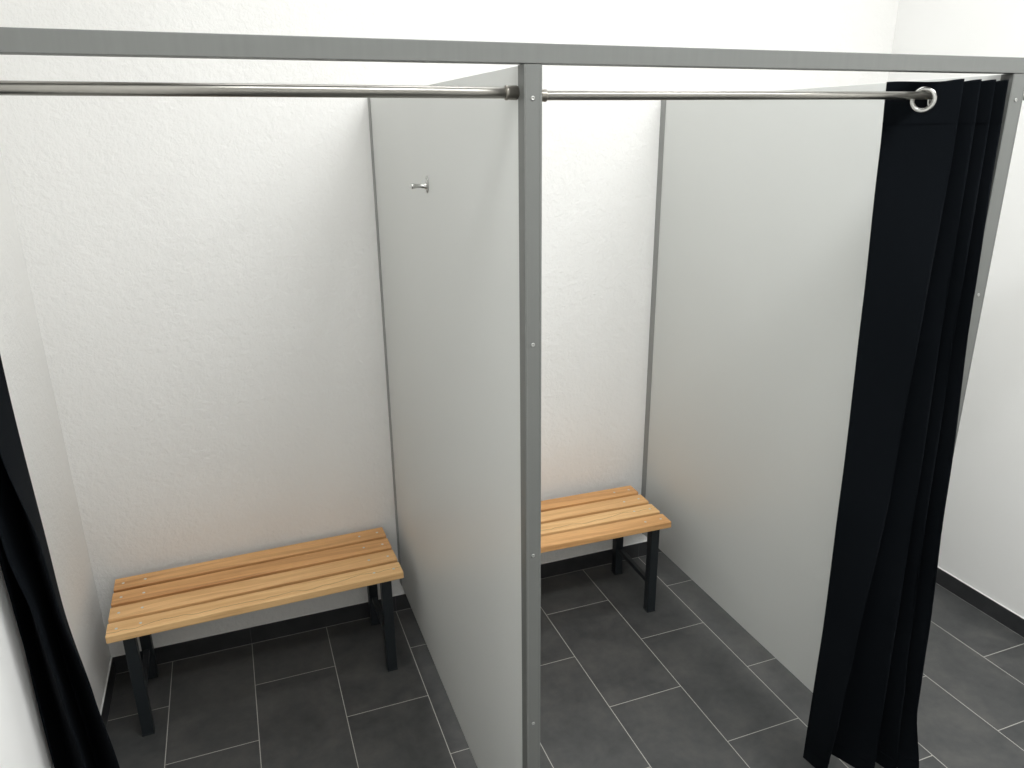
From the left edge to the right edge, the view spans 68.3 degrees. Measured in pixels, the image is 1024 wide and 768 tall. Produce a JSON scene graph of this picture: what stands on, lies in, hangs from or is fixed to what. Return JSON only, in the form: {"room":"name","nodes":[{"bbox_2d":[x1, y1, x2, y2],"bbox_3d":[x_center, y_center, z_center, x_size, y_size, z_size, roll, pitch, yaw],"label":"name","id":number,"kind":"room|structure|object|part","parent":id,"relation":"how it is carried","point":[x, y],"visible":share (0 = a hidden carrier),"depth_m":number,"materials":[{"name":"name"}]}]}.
{"room":"changing room","nodes":[
{"label":"changing room","id":0,"kind":"room"},
{"bbox_2d":[0,565,53,767],"bbox_3d":[-0.643,0.363,-0.072,0.490,3.400,2.840,-7,20,-19],"label":"wall","id":1,"kind":"structure","parent":0,"point":[23,742],"depth_m":1.27,"materials":[{"name":"white paint"}]},
{"bbox_2d":[0,148,110,711],"bbox_3d":[-1.474,-0.251,1.762,0.294,3.400,1.366,-7,20,-19],"label":"wall","id":2,"kind":"structure","parent":0,"point":[22,352],"depth_m":2.40,"materials":[{"name":"paint"}]},
{"bbox_2d":[100,657,115,727],"bbox_3d":[-1.316,1.302,2.342,0.006,0.083,1.360,-7,20,-19],"label":"baseboard","id":3,"kind":"structure","parent":2,"relation":"attached to","point":[108,692],"depth_m":2.79,"materials":[{"name":"tile"}]},
{"bbox_2d":[0,0,898,655],"bbox_3d":[0.030,-0.714,3.081,4.092,3.400,0.194,-7,20,-19],"label":"wall","id":4,"kind":"structure","parent":0,"point":[203,272],"depth_m":2.77,"materials":[{"name":"paint"}]},
{"bbox_2d":[111,541,661,673],"bbox_3d":[0.081,0.887,3.525,3.504,0.083,0.006,-7,20,-19],"label":"baseboard","id":5,"kind":"structure","parent":4,"relation":"attached to","point":[185,649],"depth_m":3.18,"materials":[{"name":"tile"}]},
{"bbox_2d":[106,552,1023,767],"bbox_3d":[0.821,1.623,1.696,4.092,0.150,4.600,-7,20,-19],"label":"floor","id":6,"kind":"structure","parent":0,"point":[681,683],"depth_m":2.83,"materials":[{"name":"tile"}]},
{"bbox_2d":[105,527,403,736],"bbox_3d":[-0.940,0.923,2.891,1.004,0.441,0.368,-8,20,-20],"label":"slatted bench","id":7,"kind":"object","parent":6,"relation":"on","point":[142,605],"visible":1,"depth_m":2.79,"materials":[{"name":"brown wood"}]},
{"bbox_3d":[-1.290,1.037,2.611,0.038,0.404,0.038,-8,20,-20],"label":"leg","id":8,"kind":"part","parent":7,"relation":"part of","materials":[{"name":"black metal"}]},
{"bbox_3d":[-1.407,0.945,2.886,0.038,0.404,0.038,-8,20,-20],"label":"leg","id":9,"kind":"part","parent":7,"relation":"part of","materials":[{"name":"black metal"}]},
{"bbox_3d":[-0.593,0.833,3.192,0.038,0.404,0.038,-8,20,-20],"label":"leg","id":10,"kind":"part","parent":7,"relation":"part of","materials":[{"name":"black metal"}]},
{"bbox_3d":[-0.477,0.925,2.916,0.038,0.404,0.038,-8,20,-20],"label":"leg","id":11,"kind":"part","parent":7,"relation":"part of","materials":[{"name":"black metal"}]},
{"bbox_2d":[368,64,541,767],"bbox_3d":[-0.218,0.219,2.332,0.042,2.120,1.516,-7,20,-19],"label":"wall","id":12,"kind":"structure","parent":6,"relation":"on","point":[460,260],"depth_m":1.93,"materials":[{"name":"grey laminate"}]},
{"bbox_2d":[0,80,518,99],"bbox_3d":[-0.434,-0.468,1.205,0.946,0.026,0.026,-7,20,-19],"label":"curtain rod","id":13,"kind":"object","parent":12,"relation":"attached to","point":[8,88],"visible":1,"depth_m":1.20,"materials":[{"name":"metal"}]},
{"bbox_2d":[0,355,119,767],"bbox_3d":[-0.794,0.486,1.336,0.194,1.946,0.117,15,24,38],"label":"curtain","id":14,"kind":"object","parent":13,"relation":"hanging from","point":[76,734],"visible":1,"depth_m":1.30,"materials":[{"name":"black fabric"}]},
{"bbox_2d":[410,176,428,192],"bbox_3d":[-0.250,-0.538,2.035,0.046,0.045,0.022,-7,20,-19],"label":"coat hook","id":15,"kind":"object","parent":12,"relation":"attached to","point":[425,185],"visible":1,"depth_m":2.03,"materials":[{"name":"silver metal"}]},
{"bbox_3d":[-0.230,-0.540,2.042,0.003,0.045,0.022,-7,20,-19],"label":"plate","id":16,"kind":"part","parent":15,"relation":"part of","materials":[{"name":"silver metal"}]},
{"bbox_2d":[0,27,1023,73],"bbox_3d":[0.675,-0.665,1.556,3.302,0.033,0.033,-7,20,-19],"label":"header beam","id":17,"kind":"structure","parent":12,"relation":"on","point":[13,40],"depth_m":1.27,"materials":[{"name":"grey metal"}]},
{"bbox_2d":[542,89,931,101],"bbox_3d":[0.583,-0.599,1.564,1.157,0.029,0.025,-7,20,-19],"label":"curtain rod","id":18,"kind":"object","parent":12,"relation":"attached to","point":[546,95],"visible":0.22,"depth_m":1.51,"materials":[{"name":"metal"}]},
{"bbox_2d":[803,79,1008,767],"bbox_3d":[1.034,0.240,2.006,0.297,1.946,0.227,-7,20,-19],"label":"curtain","id":19,"kind":"object","parent":18,"relation":"hanging from","point":[937,156],"visible":1,"depth_m":1.93,"materials":[{"name":"black fabric"}]},
{"bbox_2d":[541,485,670,612],"bbox_3d":[0.139,0.789,3.253,1.004,0.441,0.368,-7,20,-18],"label":"slatted bench","id":20,"kind":"object","parent":6,"relation":"on","point":[615,514],"visible":0.48,"depth_m":3.23,"materials":[{"name":"brown wood"}]},
{"bbox_3d":[0.498,0.704,3.539,0.038,0.404,0.038,-7,20,-18],"label":"leg","id":21,"kind":"part","parent":20,"relation":"part of","materials":[{"name":"black metal"}]},
{"bbox_3d":[0.602,0.798,3.259,0.038,0.404,0.038,-7,20,-18],"label":"leg","id":22,"kind":"part","parent":20,"relation":"part of","materials":[{"name":"black metal"}]},
{"bbox_2d":[641,74,1023,767],"bbox_3d":[0.901,0.074,2.727,0.052,2.120,1.516,-7,20,-19],"label":"wall","id":23,"kind":"structure","parent":6,"relation":"on","point":[764,210],"depth_m":2.67,"materials":[{"name":"grey laminate"}]},
{"bbox_2d":[888,0,1023,617],"bbox_3d":[2.581,-0.289,1.754,0.294,3.400,4.206,-7,20,-19],"label":"wall","id":24,"kind":"structure","parent":0,"point":[982,543],"depth_m":3.11,"materials":[{"name":"white paint"}]},
{"bbox_2d":[936,567,1023,637],"bbox_3d":[2.457,1.300,2.235,0.006,0.083,4.200,-7,20,-19],"label":"baseboard","id":25,"kind":"structure","parent":24,"relation":"attached to","point":[980,601],"depth_m":3.28,"materials":[{"name":"tile"}]}
]}

